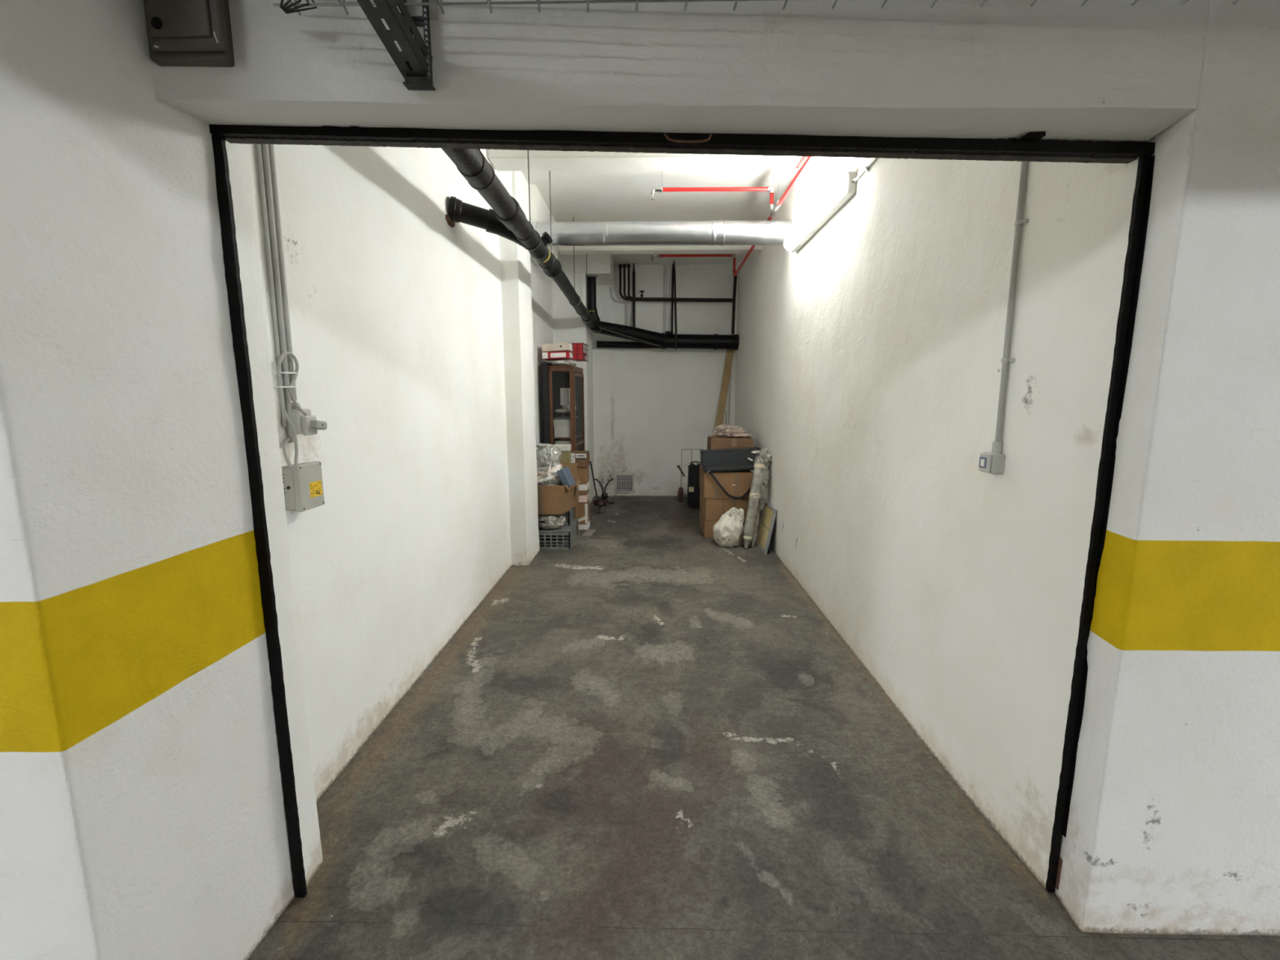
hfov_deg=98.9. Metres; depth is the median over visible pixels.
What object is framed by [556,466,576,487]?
folder
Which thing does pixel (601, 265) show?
beam
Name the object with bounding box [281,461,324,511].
control box
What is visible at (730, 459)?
bag
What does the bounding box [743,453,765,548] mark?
wrapped bundle
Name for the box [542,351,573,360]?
binder
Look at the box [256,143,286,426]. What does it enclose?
conduit
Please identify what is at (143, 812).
wall
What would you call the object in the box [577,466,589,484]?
carton
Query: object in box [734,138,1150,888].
wall
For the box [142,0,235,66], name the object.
junction box
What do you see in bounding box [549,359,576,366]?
clear bag
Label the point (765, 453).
film
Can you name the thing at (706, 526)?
carton
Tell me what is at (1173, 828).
wall
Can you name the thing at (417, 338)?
wall
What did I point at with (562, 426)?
storage box
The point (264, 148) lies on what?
conduit
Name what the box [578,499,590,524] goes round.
carton
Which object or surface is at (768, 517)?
framed panel
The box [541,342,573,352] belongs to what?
binder
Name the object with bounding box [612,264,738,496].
wall
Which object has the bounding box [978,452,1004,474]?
light switch
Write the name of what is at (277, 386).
tie
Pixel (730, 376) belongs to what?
rod
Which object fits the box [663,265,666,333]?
pipe
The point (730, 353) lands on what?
plank
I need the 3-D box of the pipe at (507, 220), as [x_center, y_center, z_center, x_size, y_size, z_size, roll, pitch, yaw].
[-0.903,-2.055,4.268,0.569,0.980,5.917,0,9,1]
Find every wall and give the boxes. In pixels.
[0,0,294,959]
[225,140,613,886]
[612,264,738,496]
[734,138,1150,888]
[1054,0,1279,936]
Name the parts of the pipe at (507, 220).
hanger rod, branch arm, hanger rod, hanger rod, hanger rod, hanger rod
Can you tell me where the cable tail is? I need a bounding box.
[282,437,292,467]
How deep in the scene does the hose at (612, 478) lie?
7.86 m
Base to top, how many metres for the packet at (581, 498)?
0.080 m
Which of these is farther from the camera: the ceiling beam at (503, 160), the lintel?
the ceiling beam at (503, 160)
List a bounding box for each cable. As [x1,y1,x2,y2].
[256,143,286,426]
[276,351,308,465]
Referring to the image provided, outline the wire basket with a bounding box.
[571,342,587,361]
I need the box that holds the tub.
[553,444,571,462]
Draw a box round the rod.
[728,376,730,425]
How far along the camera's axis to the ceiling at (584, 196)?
5.21 m
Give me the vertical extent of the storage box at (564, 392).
0.197 m
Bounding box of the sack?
[712,507,744,547]
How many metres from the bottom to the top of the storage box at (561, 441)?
0.357 m
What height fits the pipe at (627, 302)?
0.560 m
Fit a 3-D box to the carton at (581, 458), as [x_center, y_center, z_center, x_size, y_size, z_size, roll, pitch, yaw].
[-0.710,-0.239,6.217,0.252,0.168,0.246,0,9,1]
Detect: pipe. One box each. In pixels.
[440,147,596,328]
[586,274,599,321]
[589,320,738,350]
[618,263,733,302]
[625,301,628,341]
[632,262,635,327]
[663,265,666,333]
[671,260,676,349]
[731,271,737,334]
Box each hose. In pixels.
[594,478,603,507]
[604,478,613,503]
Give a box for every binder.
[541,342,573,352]
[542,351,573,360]
[573,342,586,360]
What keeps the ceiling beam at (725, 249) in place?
attached to the ceiling at (584, 196)
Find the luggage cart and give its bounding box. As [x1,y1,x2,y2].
[676,448,703,501]
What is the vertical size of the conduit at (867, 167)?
0.034 m
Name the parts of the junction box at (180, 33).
raised panel, box lid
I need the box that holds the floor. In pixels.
[247,496,1279,959]
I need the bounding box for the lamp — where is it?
[783,171,856,252]
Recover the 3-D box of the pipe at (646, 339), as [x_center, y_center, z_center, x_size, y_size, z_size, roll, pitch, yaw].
[0.354,-1.999,7.571,2.063,0.360,0.673,0,9,1]
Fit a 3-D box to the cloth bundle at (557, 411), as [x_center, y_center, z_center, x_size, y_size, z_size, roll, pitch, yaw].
[-0.913,-0.809,6.394,0.187,0.048,0.148,0,9,1]
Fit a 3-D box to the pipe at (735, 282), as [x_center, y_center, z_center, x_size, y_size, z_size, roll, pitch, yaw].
[1.329,-2.507,7.734,0.052,0.877,0.139,3,9,22]
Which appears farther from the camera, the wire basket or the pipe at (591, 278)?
the pipe at (591, 278)
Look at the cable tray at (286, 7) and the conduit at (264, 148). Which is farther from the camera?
the conduit at (264, 148)
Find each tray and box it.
[272,0,1239,15]
[356,0,435,90]
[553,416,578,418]
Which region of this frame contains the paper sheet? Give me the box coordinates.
[581,528,595,536]
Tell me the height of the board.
0.429 m
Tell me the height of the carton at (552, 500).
0.452 m
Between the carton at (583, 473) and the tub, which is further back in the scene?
the carton at (583, 473)
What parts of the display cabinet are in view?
corner post, corner post, cornice, corner post, door, corner post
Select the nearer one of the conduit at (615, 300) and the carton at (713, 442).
the carton at (713, 442)
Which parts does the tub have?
lid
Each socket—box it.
[291,402,327,435]
[581,311,596,328]
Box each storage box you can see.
[553,418,570,437]
[555,439,570,444]
[560,387,569,404]
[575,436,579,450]
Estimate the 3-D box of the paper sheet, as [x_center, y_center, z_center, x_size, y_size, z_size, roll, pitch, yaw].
[-0.567,0.587,6.101,0.100,0.003,0.300,1,9,8]
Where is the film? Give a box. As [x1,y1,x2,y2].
[751,448,772,511]
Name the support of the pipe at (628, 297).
attached to the wall at (665, 402)
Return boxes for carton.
[537,462,580,514]
[562,462,578,530]
[570,450,589,467]
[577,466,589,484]
[578,488,589,495]
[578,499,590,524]
[699,464,752,498]
[699,490,748,520]
[699,509,745,537]
[706,435,753,449]
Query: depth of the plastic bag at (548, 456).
5.41 m
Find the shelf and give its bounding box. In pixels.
[553,434,582,439]
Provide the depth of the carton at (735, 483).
5.78 m
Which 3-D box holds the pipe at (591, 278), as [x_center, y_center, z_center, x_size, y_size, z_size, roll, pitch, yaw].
[-0.627,-2.394,7.265,0.186,0.619,0.180,0,9,1]
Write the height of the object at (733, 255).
0.350 m
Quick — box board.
[767,505,773,554]
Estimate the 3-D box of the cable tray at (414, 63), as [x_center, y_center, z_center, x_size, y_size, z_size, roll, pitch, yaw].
[-0.499,-1.129,0.963,0.062,0.617,0.395,1,9,7]
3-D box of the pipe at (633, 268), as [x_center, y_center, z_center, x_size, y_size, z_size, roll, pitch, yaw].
[-0.087,-2.571,7.811,0.043,1.015,0.054,0,9,1]
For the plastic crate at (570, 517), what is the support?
on the plastic crate at (563, 538)
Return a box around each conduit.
[261,143,293,442]
[267,143,297,400]
[609,286,626,302]
[854,157,878,181]
[991,161,1029,453]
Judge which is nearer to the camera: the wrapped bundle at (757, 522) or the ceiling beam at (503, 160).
the ceiling beam at (503, 160)
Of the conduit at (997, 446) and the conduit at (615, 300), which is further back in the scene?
the conduit at (615, 300)
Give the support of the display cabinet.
on the floor
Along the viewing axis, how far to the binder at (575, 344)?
6.33 m
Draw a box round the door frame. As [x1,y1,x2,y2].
[208,124,1155,897]
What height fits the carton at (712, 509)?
0.242 m
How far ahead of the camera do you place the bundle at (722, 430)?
6.06 m
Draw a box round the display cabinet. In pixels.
[542,362,585,450]
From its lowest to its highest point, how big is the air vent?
0.285 m
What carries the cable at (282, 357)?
attached to the wall socket at (306, 425)
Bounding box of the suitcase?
[687,461,701,507]
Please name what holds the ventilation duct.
attached to the wall at (869, 353)
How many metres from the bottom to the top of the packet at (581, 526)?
0.062 m
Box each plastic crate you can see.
[537,518,577,550]
[560,507,573,525]
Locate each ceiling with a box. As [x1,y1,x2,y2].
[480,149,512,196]
[521,168,796,264]
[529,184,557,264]
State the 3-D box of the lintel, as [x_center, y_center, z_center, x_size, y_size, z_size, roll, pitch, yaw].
[0.096,-1.442,1.189,2.310,1.250,0.172,0,9,0]
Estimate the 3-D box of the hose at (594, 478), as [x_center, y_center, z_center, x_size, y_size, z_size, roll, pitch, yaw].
[-0.571,0.180,7.505,0.125,0.380,0.170,0,9,1]
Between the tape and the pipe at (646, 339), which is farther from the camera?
the pipe at (646, 339)
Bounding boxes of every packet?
[578,481,589,490]
[578,492,589,502]
[578,520,590,529]
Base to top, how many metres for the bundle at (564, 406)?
0.091 m
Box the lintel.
[150,0,1209,142]
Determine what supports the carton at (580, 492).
on the packet at (581, 498)
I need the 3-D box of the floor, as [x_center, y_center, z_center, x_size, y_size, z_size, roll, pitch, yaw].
[0.025,1.303,1.412,17.200,0.001,14.800,0,9,1]
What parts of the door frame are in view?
post, head rail, post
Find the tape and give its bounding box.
[578,515,588,521]
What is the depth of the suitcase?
7.38 m
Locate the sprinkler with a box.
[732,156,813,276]
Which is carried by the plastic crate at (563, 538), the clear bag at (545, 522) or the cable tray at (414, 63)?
the clear bag at (545, 522)
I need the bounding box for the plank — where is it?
[713,349,733,435]
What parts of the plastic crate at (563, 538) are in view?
crate lid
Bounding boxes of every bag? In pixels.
[536,443,563,485]
[537,514,565,529]
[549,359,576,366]
[699,446,759,499]
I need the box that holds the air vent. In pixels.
[615,474,633,493]
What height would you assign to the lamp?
0.124 m
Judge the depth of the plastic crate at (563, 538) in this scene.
5.43 m
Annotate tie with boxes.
[271,372,296,374]
[273,386,295,387]
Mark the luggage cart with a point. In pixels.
(680, 493)
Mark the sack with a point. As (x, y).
(728, 531)
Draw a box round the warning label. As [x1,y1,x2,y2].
[310,481,321,497]
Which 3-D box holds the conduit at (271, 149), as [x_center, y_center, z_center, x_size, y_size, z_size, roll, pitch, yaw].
[-1.196,-1.047,1.773,0.020,1.563,0.023,0,9,1]
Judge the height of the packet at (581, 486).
0.069 m
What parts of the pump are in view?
handle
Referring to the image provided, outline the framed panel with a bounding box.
[755,501,777,554]
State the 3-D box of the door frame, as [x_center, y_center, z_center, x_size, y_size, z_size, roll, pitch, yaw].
[0.114,0.184,1.502,2.340,2.177,0.080,0,9,0]
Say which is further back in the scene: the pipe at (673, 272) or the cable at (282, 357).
the pipe at (673, 272)
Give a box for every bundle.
[554,408,569,413]
[561,404,576,410]
[712,424,752,437]
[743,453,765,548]
[751,510,759,546]
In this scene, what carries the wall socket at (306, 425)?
attached to the wall at (417, 338)
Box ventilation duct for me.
[530,220,791,246]
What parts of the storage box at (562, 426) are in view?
lid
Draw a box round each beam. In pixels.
[486,149,828,171]
[557,244,762,254]
[557,250,613,285]
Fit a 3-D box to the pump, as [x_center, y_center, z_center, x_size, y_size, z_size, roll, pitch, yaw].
[-0.538,0.094,7.242,0.213,0.637,0.557,-2,9,-10]
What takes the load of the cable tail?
attached to the control box at (303, 486)
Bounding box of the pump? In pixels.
[589,461,608,513]
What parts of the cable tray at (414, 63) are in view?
foot plate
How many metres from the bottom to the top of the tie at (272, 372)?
0.006 m

